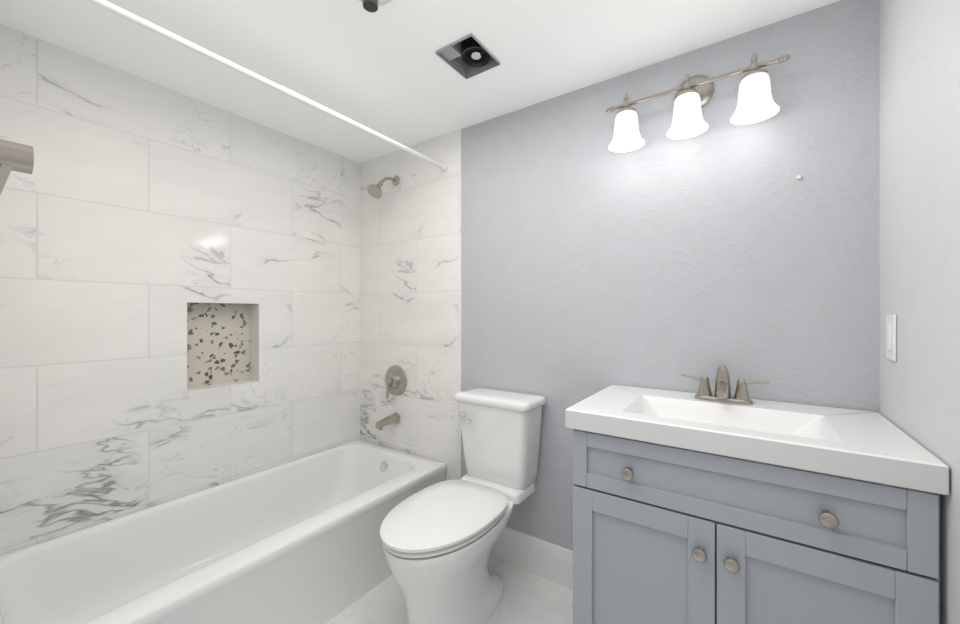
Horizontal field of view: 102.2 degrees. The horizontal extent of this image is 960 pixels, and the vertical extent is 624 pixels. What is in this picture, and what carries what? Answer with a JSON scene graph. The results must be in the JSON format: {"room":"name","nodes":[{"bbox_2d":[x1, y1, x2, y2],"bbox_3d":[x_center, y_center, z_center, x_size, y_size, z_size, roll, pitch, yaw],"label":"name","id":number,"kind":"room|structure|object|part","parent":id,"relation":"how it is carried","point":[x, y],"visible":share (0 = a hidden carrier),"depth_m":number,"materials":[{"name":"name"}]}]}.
{"room":"bathroom","nodes":[
{"label":"bathroom","id":0,"kind":"room"},
{"bbox_2d":[0,24,359,555],"bbox_3d":[-1.329,0.112,1.722,0.150,2.104,2.020,0,0,35],"label":"wall","id":1,"kind":"structure","parent":0,"point":[179,295],"depth_m":1.58,"materials":[{"name":"tile"}]},
{"bbox_2d":[360,129,460,480],"bbox_3d":[-0.395,0.112,2.243,0.793,2.104,0.100,0,0,35],"label":"tiled wall","id":2,"kind":"structure","parent":0,"point":[410,274],"depth_m":2.16,"materials":[{"name":"tile"}]},
{"bbox_2d":[87,0,447,170],"bbox_3d":[-0.618,-0.764,1.410,0.040,0.039,1.521,0,0,35],"label":"curtain rod","id":3,"kind":"object","parent":2,"relation":"attached to","point":[123,13],"visible":0.98,"depth_m":1.24,"materials":[{"name":"white metal"}]},
{"bbox_2d":[367,176,399,198],"bbox_3d":[-0.541,-0.713,2.163,0.088,0.163,0.196,0,0,35],"label":"shower head","id":4,"kind":"object","parent":2,"relation":"attached to","point":[374,190],"visible":1,"depth_m":2.12},
{"bbox_2d":[375,412,399,429],"bbox_3d":[-0.523,0.612,2.188,0.066,0.071,0.136,0,0,35],"label":"tub spout","id":5,"kind":"object","parent":2,"relation":"attached to","point":[394,418],"visible":1,"depth_m":2.17,"materials":[{"name":"silver metal"}]},
{"bbox_2d":[385,365,406,398],"bbox_3d":[-0.506,0.394,2.213,0.172,0.181,0.073,0,0,35],"label":"shower valve","id":6,"kind":"object","parent":2,"relation":"attached to","point":[396,380],"visible":1,"depth_m":2.20,"materials":[{"name":"silver metal"}]},
{"bbox_2d":[0,0,839,162],"bbox_3d":[-0.318,-0.990,1.022,2.509,0.100,2.020,0,0,35],"label":"ceiling","id":7,"kind":"structure","parent":0,"point":[386,71],"depth_m":1.37,"materials":[{"name":"white paint"}]},
{"bbox_2d":[358,0,391,11],"bbox_3d":[-0.311,-0.905,1.101,0.146,0.070,0.146,0,0,35],"label":"ceiling light","id":8,"kind":"object","parent":7,"relation":"attached to","point":[370,5],"visible":1,"depth_m":1.10,"materials":[{"name":"silver metal"}]},
{"bbox_2d":[362,0,377,11],"bbox_3d":[-0.311,-0.882,1.101,0.042,0.025,0.042,0,0,35],"label":"socket","id":9,"kind":"object","parent":8,"relation":"attached to","point":[369,5],"depth_m":1.10,"materials":[{"name":"grey plastic"}]},
{"bbox_2d":[435,33,500,78],"bbox_3d":[-0.042,-0.985,1.423,0.160,0.105,0.186,0,0,35],"label":"fan","id":10,"kind":"object","parent":7,"relation":"attached to","point":[468,56],"visible":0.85,"depth_m":1.44,"materials":[{"name":"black metal"}]},
{"bbox_2d":[326,555,572,623],"bbox_3d":[-0.318,1.214,1.022,2.509,0.100,2.020,0,0,35],"label":"floor","id":11,"kind":"structure","parent":0,"point":[528,597],"depth_m":1.55,"materials":[{"name":"tile"}]},
{"bbox_2d":[0,439,446,623],"bbox_3d":[-0.891,0.974,1.600,0.702,0.380,1.517,0,0,35],"label":"bathtub","id":12,"kind":"object","parent":11,"relation":"on","point":[298,541],"visible":0.96,"depth_m":1.47,"materials":[{"name":"white ceramic"}]},
{"bbox_2d":[380,387,545,623],"bbox_3d":[-0.067,0.761,1.506,0.382,0.805,0.736,0,0,35],"label":"toilet","id":13,"kind":"object","parent":11,"relation":"on","point":[439,539],"visible":0.98,"depth_m":1.44,"materials":[{"name":"white ceramic"}]},
{"bbox_3d":[-0.136,0.751,1.414,0.348,0.014,0.488,0,0,35],"label":"seat","id":14,"kind":"part","parent":13,"relation":"part of","materials":[{"name":"white plastic"}]},
{"bbox_3d":[-0.134,0.725,1.417,0.362,0.022,0.515,0,0,35],"label":"seat lid","id":15,"kind":"part","parent":13,"relation":"part of","materials":[{"name":"white plastic"}]},
{"bbox_3d":[-0.064,0.459,1.703,0.090,0.028,0.034,0,0,35],"label":"lever","id":16,"kind":"part","parent":13,"relation":"part of","materials":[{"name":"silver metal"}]},
{"bbox_3d":[0.085,0.572,1.726,0.360,0.345,0.180,0,0,35],"label":"tank","id":17,"kind":"part","parent":13,"relation":"part of","materials":[{"name":"white ceramic"}]},
{"bbox_3d":[0.085,0.379,1.726,0.382,0.039,0.200,0,0,35],"label":"tank lid","id":18,"kind":"part","parent":13,"relation":"part of","materials":[{"name":"white ceramic"}]},
{"bbox_2d":[565,365,948,623],"bbox_3d":[0.695,0.665,1.126,0.756,0.998,0.492,0,0,35],"label":"bathroom vanity","id":19,"kind":"object","parent":11,"relation":"on","point":[705,505],"visible":1,"depth_m":0.94,"materials":[{"name":"grey paint"}]},
{"bbox_3d":[0.400,0.434,1.050,0.033,0.033,0.032,0,0,35],"label":"knob","id":20,"kind":"part","parent":19,"relation":"part of","materials":[{"name":"silver metal"}]},
{"bbox_3d":[0.430,0.777,1.058,0.362,0.524,0.018,0,0,35],"label":"door","id":21,"kind":"part","parent":19,"relation":"part of","materials":[{"name":"grey paint"}]},
{"bbox_3d":[0.540,0.592,0.953,0.033,0.033,0.032,0,0,35],"label":"knob","id":22,"kind":"part","parent":19,"relation":"part of","materials":[{"name":"silver metal"}]},
{"bbox_3d":[0.595,0.592,0.915,0.033,0.033,0.032,0,0,35],"label":"knob","id":23,"kind":"part","parent":19,"relation":"part of","materials":[{"name":"silver metal"}]},
{"bbox_3d":[0.581,0.428,0.954,0.729,0.161,0.018,0,0,35],"label":"drawer","id":24,"kind":"part","parent":19,"relation":"part of","materials":[{"name":"grey paint"}]},
{"bbox_2d":[565,384,948,494],"bbox_3d":[0.699,0.325,1.132,0.756,0.082,0.477,0,0,35],"label":"countertop","id":25,"kind":"structure","parent":19,"relation":"on","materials":[{"name":"white"}]},
{"bbox_2d":[680,365,769,404],"bbox_3d":[0.764,0.225,1.223,0.242,0.118,0.129,0,0,35],"label":"faucet","id":26,"kind":"object","parent":25,"relation":"on","point":[722,396],"depth_m":1.23,"materials":[{"name":"silver metal"}]},
{"bbox_3d":[0.732,0.777,0.850,0.362,0.524,0.018,0,0,35],"label":"door","id":27,"kind":"part","parent":19,"relation":"part of","materials":[{"name":"grey paint"}]},
{"bbox_3d":[0.735,0.434,0.818,0.033,0.033,0.032,0,0,35],"label":"knob","id":28,"kind":"part","parent":19,"relation":"part of","materials":[{"name":"silver metal"}]},
{"bbox_2d":[461,0,879,550],"bbox_3d":[0.597,0.112,1.559,1.616,2.104,0.096,0,0,35],"label":"wall","id":29,"kind":"structure","parent":0,"point":[591,263],"depth_m":1.41,"materials":[{"name":"grey paint"}]},
{"bbox_2d":[490,527,572,589],"bbox_3d":[0.218,1.087,1.754,0.767,0.155,0.014,0,0,35],"label":"baseboard","id":30,"kind":"structure","parent":29,"relation":"attached to","point":[544,559],"depth_m":1.73,"materials":[{"name":"white wood"}]},
{"bbox_2d":[606,52,789,152],"bbox_3d":[0.712,-0.733,1.330,0.552,0.224,0.148,0,0,35],"label":"sconce","id":31,"kind":"object","parent":29,"relation":"attached to","point":[755,104],"visible":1,"depth_m":1.29,"materials":[{"name":"white glass"}]},
{"bbox_3d":[0.542,-0.679,1.436,0.128,0.116,0.128,0,0,35],"label":"lamp shade","id":32,"kind":"part","parent":31,"relation":"part of","materials":[{"name":"white glass"}]},
{"bbox_3d":[0.706,-0.679,1.322,0.128,0.116,0.128,0,0,35],"label":"lamp shade","id":33,"kind":"part","parent":31,"relation":"part of","materials":[{"name":"white glass"}]},
{"bbox_3d":[0.720,-0.783,1.342,0.552,0.124,0.120,0,0,35],"label":"frame","id":34,"kind":"part","parent":31,"relation":"part of","materials":[{"name":"silver metal"}]},
{"bbox_3d":[0.860,-0.679,1.216,0.128,0.116,0.128,0,0,35],"label":"lamp shade","id":35,"kind":"part","parent":31,"relation":"part of","materials":[{"name":"white glass"}]},
{"bbox_2d":[880,0,959,623],"bbox_3d":[0.646,0.112,0.297,0.100,2.104,1.924,0,0,35],"label":"wall","id":36,"kind":"structure","parent":0,"point":[920,191],"depth_m":0.83,"materials":[{"name":"paint"}]},
{"bbox_2d":[886,314,896,361],"bbox_3d":[1.076,0.064,1.016,0.010,0.120,0.072,0,0,35],"label":"light switch","id":37,"kind":"object","parent":36,"relation":"attached to","point":[891,337],"visible":0.98,"depth_m":1.00,"materials":[{"name":"white plastic"}]},
{"bbox_3d":[-0.821,0.112,0.203,0.827,2.104,0.100,0,0,35],"label":"wall","id":38,"kind":"structure","parent":0,"visible":0},
{"bbox_2d":[0,139,33,194],"bbox_3d":[-0.496,-0.079,0.227,0.064,0.185,0.308,0,0,35],"label":"towel bar","id":39,"kind":"object","parent":38,"relation":"attached to","point":[17,157],"visible":1,"depth_m":0.34,"materials":[{"name":"silver metal"}]}
]}

